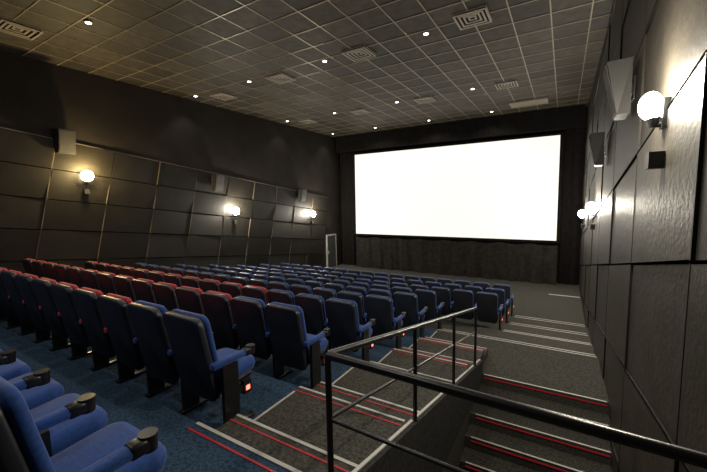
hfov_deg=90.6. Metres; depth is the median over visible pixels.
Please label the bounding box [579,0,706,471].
panelling
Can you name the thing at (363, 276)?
seat
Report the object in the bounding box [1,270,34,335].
seat
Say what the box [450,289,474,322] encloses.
seat
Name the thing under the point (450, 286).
seat
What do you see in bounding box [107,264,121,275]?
seat
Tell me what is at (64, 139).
loudspeaker
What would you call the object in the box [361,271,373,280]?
seat
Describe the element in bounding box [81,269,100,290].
seat
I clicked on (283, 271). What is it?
seat
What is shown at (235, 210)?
lamp
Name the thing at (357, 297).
seat
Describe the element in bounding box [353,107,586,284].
wall
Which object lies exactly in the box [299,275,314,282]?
seat
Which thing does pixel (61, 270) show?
seat
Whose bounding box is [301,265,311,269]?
seat
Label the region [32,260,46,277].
seat
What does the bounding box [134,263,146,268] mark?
seat
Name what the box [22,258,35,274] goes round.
seat
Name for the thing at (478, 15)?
ceiling air vent
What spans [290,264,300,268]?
seat
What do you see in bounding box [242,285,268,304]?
seat
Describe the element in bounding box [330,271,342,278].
seat
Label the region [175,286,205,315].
seat
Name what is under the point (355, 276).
seat
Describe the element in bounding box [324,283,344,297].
seat
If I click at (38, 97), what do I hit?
wall
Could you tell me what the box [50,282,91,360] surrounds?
seat
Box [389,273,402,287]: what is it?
seat
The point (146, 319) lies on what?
seat
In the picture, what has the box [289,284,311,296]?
seat
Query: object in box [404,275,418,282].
seat
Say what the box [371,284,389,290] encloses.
seat
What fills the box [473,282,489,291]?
seat
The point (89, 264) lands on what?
seat
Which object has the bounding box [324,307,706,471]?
stair handrail
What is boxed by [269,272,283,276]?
seat
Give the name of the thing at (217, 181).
loudspeaker
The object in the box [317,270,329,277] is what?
seat
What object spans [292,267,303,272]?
seat
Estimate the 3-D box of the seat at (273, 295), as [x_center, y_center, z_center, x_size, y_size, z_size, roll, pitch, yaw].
[-1.039,1.318,5.691,0.559,1.004,0.614,2,7,31]
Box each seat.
[0,267,19,328]
[0,349,64,409]
[0,358,30,380]
[0,376,166,471]
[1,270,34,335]
[11,368,107,455]
[15,273,51,342]
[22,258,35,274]
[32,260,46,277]
[32,277,70,350]
[42,262,58,282]
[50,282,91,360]
[54,264,70,283]
[67,266,84,288]
[72,287,116,370]
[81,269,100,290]
[84,261,96,269]
[95,263,108,272]
[96,272,116,294]
[97,293,145,383]
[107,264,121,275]
[113,275,136,301]
[119,266,134,278]
[127,300,179,397]
[131,278,156,303]
[133,268,149,279]
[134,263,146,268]
[145,264,158,270]
[147,271,164,282]
[152,282,179,310]
[157,266,170,273]
[162,309,254,423]
[163,273,181,286]
[170,268,184,276]
[174,264,185,269]
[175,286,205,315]
[180,276,199,288]
[183,270,198,277]
[185,265,197,270]
[197,267,209,271]
[198,272,213,279]
[199,279,220,292]
[201,291,239,350]
[207,264,218,268]
[210,268,223,274]
[214,274,230,282]
[218,266,229,270]
[220,282,242,298]
[223,270,237,276]
[230,267,242,272]
[230,276,248,286]
[231,296,271,363]
[235,265,245,268]
[237,272,252,279]
[242,269,255,274]
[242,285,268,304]
[246,266,257,270]
[248,278,268,291]
[253,274,268,282]
[255,270,269,276]
[258,267,269,272]
[259,264,269,268]
[265,302,329,388]
[267,289,295,305]
[268,281,288,290]
[269,268,281,272]
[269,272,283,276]
[269,276,285,282]
[270,265,280,268]
[280,263,289,266]
[281,266,291,270]
[282,270,294,273]
[284,273,298,278]
[286,278,303,286]
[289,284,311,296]
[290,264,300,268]
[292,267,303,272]
[294,293,328,339]
[295,271,308,276]
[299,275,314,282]
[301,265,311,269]
[304,269,316,273]
[304,280,323,294]
[309,273,322,278]
[312,266,322,270]
[312,287,336,317]
[315,277,331,284]
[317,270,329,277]
[323,267,334,271]
[324,274,337,282]
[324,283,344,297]
[324,298,375,361]
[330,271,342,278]
[333,279,349,288]
[335,268,347,275]
[337,291,365,324]
[339,276,353,284]
[344,273,357,280]
[345,285,366,312]
[348,269,359,277]
[351,281,369,294]
[355,278,371,288]
[359,274,372,283]
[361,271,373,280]
[363,294,405,348]
[368,288,390,296]
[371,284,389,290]
[373,280,389,286]
[374,276,388,281]
[375,272,389,285]
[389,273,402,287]
[390,278,405,293]
[391,282,407,299]
[392,286,411,307]
[393,291,427,337]
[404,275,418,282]
[407,279,422,287]
[410,284,428,292]
[414,289,443,329]
[420,276,434,284]
[425,281,441,289]
[431,286,451,315]
[437,278,452,286]
[444,283,461,301]
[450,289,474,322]
[455,280,470,289]
[464,285,482,305]
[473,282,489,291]
[474,292,503,330]
[485,287,509,323]
[493,284,514,315]
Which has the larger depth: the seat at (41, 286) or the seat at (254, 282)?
the seat at (254, 282)
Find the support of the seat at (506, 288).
on the floor
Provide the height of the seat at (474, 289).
1.004 m
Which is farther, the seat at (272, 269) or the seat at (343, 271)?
the seat at (343, 271)
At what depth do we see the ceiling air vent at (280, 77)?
9.59 m
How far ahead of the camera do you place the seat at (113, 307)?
3.43 m
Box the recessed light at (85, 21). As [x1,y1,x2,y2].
[84,20,92,24]
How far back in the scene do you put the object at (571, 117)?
15.14 m
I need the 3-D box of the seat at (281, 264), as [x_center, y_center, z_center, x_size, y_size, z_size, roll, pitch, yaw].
[-2.766,1.601,14.848,0.559,1.004,0.614,2,7,31]
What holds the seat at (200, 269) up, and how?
on the floor
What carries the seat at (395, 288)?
on the floor
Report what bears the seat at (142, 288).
on the floor
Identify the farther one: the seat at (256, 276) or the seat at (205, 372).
the seat at (256, 276)
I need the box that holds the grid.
[0,0,611,136]
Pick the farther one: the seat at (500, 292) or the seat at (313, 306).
the seat at (500, 292)
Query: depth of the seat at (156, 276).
7.08 m
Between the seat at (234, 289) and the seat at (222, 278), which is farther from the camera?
the seat at (222, 278)
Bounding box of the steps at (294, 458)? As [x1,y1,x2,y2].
[216,315,595,471]
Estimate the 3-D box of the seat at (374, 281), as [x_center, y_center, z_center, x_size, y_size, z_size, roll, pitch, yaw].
[0.856,1.716,9.989,0.559,1.004,0.614,2,7,31]
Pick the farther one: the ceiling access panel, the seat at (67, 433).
the ceiling access panel
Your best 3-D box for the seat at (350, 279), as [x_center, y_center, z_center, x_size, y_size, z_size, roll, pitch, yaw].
[-0.106,1.677,10.562,0.559,1.004,0.614,2,7,31]
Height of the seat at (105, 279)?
1.004 m
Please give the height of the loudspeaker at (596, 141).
0.560 m
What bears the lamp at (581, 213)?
attached to the panelling at (646, 320)
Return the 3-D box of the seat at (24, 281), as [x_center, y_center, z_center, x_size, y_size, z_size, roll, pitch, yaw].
[-4.150,0.981,4.828,0.559,1.004,0.614,2,7,31]
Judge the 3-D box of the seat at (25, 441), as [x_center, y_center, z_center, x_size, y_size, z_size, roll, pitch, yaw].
[-1.198,0.976,1.495,0.638,1.004,0.614,2,7,31]
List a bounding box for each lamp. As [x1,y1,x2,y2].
[81,170,93,193]
[233,207,238,222]
[311,211,314,223]
[578,210,584,227]
[586,202,596,229]
[638,92,670,169]
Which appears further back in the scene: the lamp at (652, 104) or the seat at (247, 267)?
the seat at (247, 267)
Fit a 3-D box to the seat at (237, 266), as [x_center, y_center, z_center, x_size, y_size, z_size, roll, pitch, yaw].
[-3.951,1.521,12.856,0.559,1.004,0.614,2,7,31]
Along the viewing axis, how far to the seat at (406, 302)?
6.87 m
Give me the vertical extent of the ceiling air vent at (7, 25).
0.050 m
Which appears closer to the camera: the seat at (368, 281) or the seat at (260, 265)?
the seat at (368, 281)
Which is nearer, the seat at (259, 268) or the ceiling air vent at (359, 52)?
the ceiling air vent at (359, 52)
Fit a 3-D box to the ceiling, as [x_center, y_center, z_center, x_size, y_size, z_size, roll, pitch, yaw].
[-0.512,-4.389,8.609,11.700,0.200,18.400,2,7,31]
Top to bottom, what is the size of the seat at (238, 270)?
1.004 m
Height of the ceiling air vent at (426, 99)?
0.050 m
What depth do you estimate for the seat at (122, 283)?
5.50 m
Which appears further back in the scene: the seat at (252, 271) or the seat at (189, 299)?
the seat at (252, 271)
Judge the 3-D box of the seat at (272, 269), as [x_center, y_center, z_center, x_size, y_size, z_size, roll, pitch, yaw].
[-2.509,1.580,11.995,0.559,1.004,0.614,2,7,31]
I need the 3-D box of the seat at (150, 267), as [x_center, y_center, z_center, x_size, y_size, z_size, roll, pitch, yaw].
[-5.251,1.242,9.563,0.559,1.004,0.614,2,7,31]
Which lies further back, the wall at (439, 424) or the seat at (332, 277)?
the seat at (332, 277)
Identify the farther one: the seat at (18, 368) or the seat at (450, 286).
the seat at (450, 286)
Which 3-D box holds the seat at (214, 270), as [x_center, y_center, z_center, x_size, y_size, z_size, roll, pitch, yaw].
[-3.696,1.391,9.992,0.559,1.004,0.614,2,7,31]
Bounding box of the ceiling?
[0,0,614,136]
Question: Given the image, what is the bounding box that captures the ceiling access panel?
[509,97,547,107]
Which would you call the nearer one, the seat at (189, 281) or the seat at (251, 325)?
the seat at (251, 325)
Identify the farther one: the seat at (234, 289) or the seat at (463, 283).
the seat at (463, 283)
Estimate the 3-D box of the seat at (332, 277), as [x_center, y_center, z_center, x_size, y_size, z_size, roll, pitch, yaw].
[-0.586,1.658,10.849,0.559,1.004,0.614,2,7,31]
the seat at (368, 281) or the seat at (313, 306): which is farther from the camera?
the seat at (368, 281)
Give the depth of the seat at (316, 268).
13.67 m
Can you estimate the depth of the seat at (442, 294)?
8.85 m
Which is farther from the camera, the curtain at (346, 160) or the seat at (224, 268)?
the curtain at (346, 160)
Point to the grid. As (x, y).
(37, 1)
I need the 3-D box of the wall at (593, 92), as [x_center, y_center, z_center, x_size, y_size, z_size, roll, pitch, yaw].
[4.506,0.149,6.099,0.200,8.520,18.000,2,7,31]
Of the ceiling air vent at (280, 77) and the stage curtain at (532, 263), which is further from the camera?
the stage curtain at (532, 263)
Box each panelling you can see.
[0,127,328,273]
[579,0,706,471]
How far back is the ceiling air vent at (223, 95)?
11.09 m
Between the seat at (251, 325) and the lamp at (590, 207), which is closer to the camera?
the seat at (251, 325)
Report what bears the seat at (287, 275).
on the floor
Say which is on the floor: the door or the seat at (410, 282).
the seat at (410, 282)
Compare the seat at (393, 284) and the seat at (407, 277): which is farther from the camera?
the seat at (407, 277)
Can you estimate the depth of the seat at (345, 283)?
8.93 m
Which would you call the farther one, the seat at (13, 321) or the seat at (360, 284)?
the seat at (360, 284)
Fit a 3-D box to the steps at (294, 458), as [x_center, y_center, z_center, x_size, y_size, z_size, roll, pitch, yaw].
[2.554,1.993,6.025,2.854,1.780,9.559,2,7,31]
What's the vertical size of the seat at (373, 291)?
1.004 m
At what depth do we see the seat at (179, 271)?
8.63 m
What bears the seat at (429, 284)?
on the floor
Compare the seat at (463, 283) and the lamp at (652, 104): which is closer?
the lamp at (652, 104)
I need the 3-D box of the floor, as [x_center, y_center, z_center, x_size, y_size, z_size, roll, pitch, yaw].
[-0.382,2.446,9.292,11.300,3.500,18.000,2,7,31]
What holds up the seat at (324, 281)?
on the floor
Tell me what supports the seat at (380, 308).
on the floor
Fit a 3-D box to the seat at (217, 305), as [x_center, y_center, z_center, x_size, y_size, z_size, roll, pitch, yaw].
[-1.633,1.188,4.686,0.559,1.004,0.614,2,7,31]
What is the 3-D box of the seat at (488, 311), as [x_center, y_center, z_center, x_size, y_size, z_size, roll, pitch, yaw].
[3.293,1.815,8.535,0.638,1.004,0.614,2,7,31]
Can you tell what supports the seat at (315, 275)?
on the floor
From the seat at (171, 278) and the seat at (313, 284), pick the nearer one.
the seat at (171, 278)
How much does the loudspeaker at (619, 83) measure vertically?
0.560 m
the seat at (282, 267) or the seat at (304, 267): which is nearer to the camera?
the seat at (282, 267)
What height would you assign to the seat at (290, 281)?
1.004 m
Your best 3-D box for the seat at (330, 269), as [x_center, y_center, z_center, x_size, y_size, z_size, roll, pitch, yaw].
[-0.843,1.679,13.701,0.559,1.004,0.614,2,7,31]
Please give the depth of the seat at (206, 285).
6.22 m
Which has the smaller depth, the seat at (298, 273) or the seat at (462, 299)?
the seat at (462, 299)
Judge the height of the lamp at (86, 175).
0.595 m
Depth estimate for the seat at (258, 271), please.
10.36 m
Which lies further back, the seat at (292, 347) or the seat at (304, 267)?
the seat at (304, 267)
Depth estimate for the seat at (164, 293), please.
4.94 m
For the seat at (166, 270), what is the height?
1.004 m
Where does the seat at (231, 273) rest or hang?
on the floor
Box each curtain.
[340,152,354,264]
[356,236,556,284]
[559,128,583,284]
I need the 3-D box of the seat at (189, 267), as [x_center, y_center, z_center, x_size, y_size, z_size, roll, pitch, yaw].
[-4.657,1.351,10.566,0.559,1.004,0.614,2,7,31]
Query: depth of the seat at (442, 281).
11.10 m
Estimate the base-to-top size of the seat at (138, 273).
1.004 m
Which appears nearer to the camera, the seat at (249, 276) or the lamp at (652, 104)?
the lamp at (652, 104)
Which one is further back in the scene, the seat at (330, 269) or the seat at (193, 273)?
the seat at (330, 269)
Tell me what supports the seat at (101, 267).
on the floor
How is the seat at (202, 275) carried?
on the floor
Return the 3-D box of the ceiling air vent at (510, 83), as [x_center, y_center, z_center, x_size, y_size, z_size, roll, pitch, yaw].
[4.613,-4.555,10.550,0.600,0.050,0.600,2,7,31]
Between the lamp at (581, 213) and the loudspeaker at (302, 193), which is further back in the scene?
the loudspeaker at (302, 193)
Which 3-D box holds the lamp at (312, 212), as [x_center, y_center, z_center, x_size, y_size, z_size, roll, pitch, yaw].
[-1.979,-0.910,17.144,0.216,0.595,0.280,2,7,31]
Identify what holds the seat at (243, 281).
on the floor
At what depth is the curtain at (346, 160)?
19.14 m
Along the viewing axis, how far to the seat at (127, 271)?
7.64 m
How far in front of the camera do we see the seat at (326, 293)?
6.37 m
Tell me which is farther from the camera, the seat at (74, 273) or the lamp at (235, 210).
the lamp at (235, 210)
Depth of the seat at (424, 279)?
11.39 m
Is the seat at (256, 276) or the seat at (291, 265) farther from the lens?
the seat at (291, 265)
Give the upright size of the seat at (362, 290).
1.004 m
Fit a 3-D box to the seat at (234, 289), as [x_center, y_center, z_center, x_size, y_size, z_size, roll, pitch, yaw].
[-2.000,1.278,6.265,0.559,1.004,0.614,2,7,31]
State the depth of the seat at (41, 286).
4.29 m
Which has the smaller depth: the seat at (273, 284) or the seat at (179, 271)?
the seat at (273, 284)
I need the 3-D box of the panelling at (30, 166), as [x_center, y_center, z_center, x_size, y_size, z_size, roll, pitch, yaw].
[-5.591,-0.506,11.340,0.055,5.578,16.709,2,7,31]
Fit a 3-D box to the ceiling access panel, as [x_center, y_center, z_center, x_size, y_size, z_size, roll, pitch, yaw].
[6.290,-4.775,12.565,1.200,0.051,0.700,2,7,31]
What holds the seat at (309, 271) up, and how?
on the floor
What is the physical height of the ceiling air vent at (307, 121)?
0.050 m
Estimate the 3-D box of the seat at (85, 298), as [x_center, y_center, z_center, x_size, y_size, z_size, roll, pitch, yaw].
[-2.708,1.039,3.968,0.559,1.004,0.614,2,7,31]
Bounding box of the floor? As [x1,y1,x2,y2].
[0,264,612,471]
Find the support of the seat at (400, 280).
on the floor
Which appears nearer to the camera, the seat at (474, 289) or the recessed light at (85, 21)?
the recessed light at (85, 21)
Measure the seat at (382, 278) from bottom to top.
1.004 m
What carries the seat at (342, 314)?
on the floor
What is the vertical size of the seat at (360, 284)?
1.004 m
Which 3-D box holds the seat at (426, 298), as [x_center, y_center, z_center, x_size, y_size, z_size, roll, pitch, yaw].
[1.738,1.687,8.107,0.638,1.004,0.614,2,7,31]
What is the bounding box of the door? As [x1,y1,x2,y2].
[326,234,336,266]
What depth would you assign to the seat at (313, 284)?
7.95 m
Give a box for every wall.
[0,50,341,267]
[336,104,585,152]
[351,359,482,471]
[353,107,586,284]
[579,10,688,326]
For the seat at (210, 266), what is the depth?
11.51 m
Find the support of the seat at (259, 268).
on the floor
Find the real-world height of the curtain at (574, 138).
6.110 m
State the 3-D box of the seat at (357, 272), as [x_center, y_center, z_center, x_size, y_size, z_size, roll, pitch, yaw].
[0.118,1.718,13.128,0.559,1.004,0.614,2,7,31]
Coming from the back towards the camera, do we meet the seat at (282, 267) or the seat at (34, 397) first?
the seat at (282, 267)
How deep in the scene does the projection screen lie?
15.77 m
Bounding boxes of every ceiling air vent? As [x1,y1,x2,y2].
[0,17,43,40]
[210,91,237,100]
[265,72,295,83]
[298,118,316,123]
[341,45,375,61]
[349,108,370,114]
[413,96,435,103]
[452,5,491,29]
[494,79,518,89]
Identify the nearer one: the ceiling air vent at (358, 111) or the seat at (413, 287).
the seat at (413, 287)
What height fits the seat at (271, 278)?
1.004 m
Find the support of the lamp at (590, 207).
attached to the panelling at (646, 320)
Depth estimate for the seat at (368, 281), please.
9.93 m
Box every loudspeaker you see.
[52,128,75,154]
[211,175,223,190]
[298,189,306,201]
[588,132,606,166]
[602,57,635,120]
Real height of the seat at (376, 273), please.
1.004 m
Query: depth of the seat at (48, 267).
6.93 m
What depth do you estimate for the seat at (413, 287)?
9.12 m
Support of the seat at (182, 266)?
on the floor
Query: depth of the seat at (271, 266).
13.24 m
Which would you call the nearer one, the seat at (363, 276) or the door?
the seat at (363, 276)
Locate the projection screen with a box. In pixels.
[352,132,563,242]

